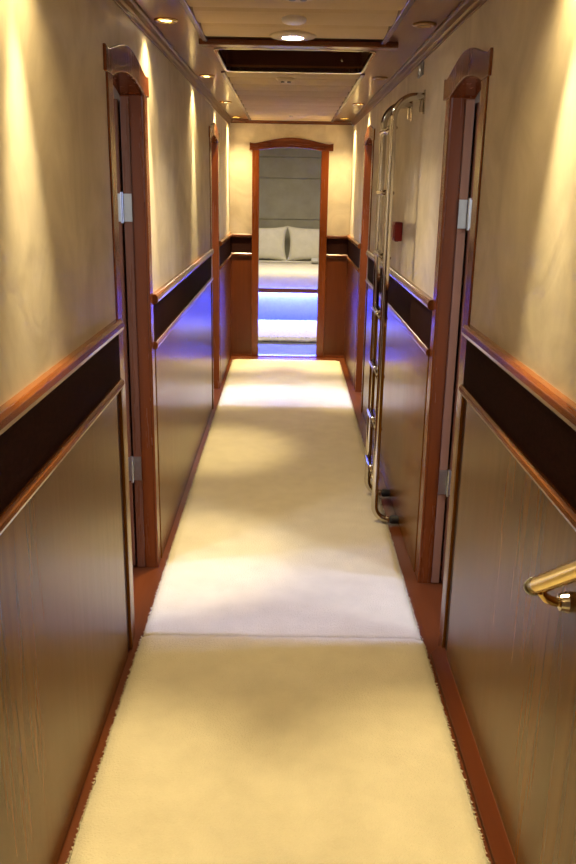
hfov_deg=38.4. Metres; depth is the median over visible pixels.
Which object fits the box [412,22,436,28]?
recessed light
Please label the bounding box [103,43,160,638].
door
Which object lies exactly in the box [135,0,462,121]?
ceiling
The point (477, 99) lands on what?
wall
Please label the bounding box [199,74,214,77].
recessed light
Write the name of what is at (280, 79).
ceiling sensor
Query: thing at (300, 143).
door frame
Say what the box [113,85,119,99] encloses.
wall
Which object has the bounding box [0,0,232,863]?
wall
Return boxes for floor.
[57,341,492,863]
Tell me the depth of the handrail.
1.44 m
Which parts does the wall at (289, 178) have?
wall panel, wall panel, wall panel, wall panel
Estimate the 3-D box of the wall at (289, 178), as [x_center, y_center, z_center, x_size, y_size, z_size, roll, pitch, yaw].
[-0.001,-2.704,10.685,3.800,2.040,0.112,1,16,0]
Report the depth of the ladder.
3.58 m
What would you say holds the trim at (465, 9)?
attached to the wall at (504, 663)
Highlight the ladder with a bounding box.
[364,89,425,523]
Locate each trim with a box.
[113,0,231,124]
[231,119,351,124]
[351,0,486,126]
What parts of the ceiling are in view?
panel, panel, panel, panel, panel, panel, panel, panel, panel, panel, panel, panel, panel, panel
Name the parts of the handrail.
bracket arm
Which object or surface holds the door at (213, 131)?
in the wall at (66, 629)
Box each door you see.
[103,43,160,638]
[209,123,219,393]
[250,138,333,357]
[354,125,374,397]
[415,47,492,645]
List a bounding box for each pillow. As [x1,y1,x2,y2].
[259,226,287,260]
[287,226,318,260]
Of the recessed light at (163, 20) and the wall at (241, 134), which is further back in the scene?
the wall at (241, 134)
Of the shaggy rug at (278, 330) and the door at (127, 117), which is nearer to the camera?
the door at (127, 117)
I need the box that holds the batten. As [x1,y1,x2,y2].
[199,38,398,50]
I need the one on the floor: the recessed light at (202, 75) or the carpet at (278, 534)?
the carpet at (278, 534)
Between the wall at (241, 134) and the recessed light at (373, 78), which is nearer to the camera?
the recessed light at (373, 78)
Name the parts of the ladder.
mounting plate, mounting plate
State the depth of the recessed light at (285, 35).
2.97 m
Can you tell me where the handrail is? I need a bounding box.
[524,559,575,612]
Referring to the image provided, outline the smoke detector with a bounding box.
[281,15,305,24]
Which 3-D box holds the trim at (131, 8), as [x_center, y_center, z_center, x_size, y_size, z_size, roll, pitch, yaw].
[-0.476,-1.396,2.880,0.022,0.048,8.214,1,16,0]
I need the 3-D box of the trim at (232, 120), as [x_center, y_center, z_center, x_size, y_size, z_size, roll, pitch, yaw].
[0.028,-2.563,6.837,1.024,0.032,0.034,1,16,0]
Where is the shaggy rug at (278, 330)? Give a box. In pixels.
[258,319,316,341]
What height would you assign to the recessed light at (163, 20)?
0.009 m
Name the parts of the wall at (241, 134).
baseboard, wainscot panel, rail, dado rail, baseboard, wainscot panel, rail, dado rail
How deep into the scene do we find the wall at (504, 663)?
1.96 m
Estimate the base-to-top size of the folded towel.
0.068 m
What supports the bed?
on the floor
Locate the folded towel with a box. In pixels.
[311,258,317,263]
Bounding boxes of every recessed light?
[154,17,177,23]
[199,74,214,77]
[269,30,316,40]
[372,77,387,79]
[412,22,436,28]
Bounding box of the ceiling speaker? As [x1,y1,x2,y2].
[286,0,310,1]
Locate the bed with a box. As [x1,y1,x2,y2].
[258,260,317,320]
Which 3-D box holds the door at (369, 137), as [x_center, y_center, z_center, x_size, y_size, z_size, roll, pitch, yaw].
[0.577,-1.177,5.875,0.156,1.852,1.162,3,17,6]
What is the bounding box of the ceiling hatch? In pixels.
[204,36,386,73]
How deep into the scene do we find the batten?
3.14 m
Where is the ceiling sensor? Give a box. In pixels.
[276,77,294,82]
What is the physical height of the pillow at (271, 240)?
0.432 m
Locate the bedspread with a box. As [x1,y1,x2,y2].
[259,261,317,288]
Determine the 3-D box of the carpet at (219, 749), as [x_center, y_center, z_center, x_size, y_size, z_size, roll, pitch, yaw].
[-0.020,1.078,1.444,0.953,0.014,2.763,1,16,0]
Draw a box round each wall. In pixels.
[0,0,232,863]
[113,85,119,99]
[230,123,352,357]
[259,148,320,259]
[344,0,575,863]
[475,90,480,102]
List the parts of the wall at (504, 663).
wainscot panel, rail, dado rail, trim, wainscot panel, rail, dado rail, trim, baseboard, wainscot panel, rail, dado rail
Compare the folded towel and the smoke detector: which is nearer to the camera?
the smoke detector
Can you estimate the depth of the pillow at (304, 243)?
10.33 m
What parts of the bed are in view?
mattress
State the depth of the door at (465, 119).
2.84 m
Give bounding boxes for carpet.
[65,635,490,863]
[143,359,420,639]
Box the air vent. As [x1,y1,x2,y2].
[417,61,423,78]
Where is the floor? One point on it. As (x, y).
(426, 598)
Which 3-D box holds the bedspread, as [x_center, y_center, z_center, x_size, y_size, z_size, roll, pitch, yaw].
[0.010,-1.820,9.547,1.641,0.190,1.216,1,16,0]
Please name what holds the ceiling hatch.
attached to the ceiling

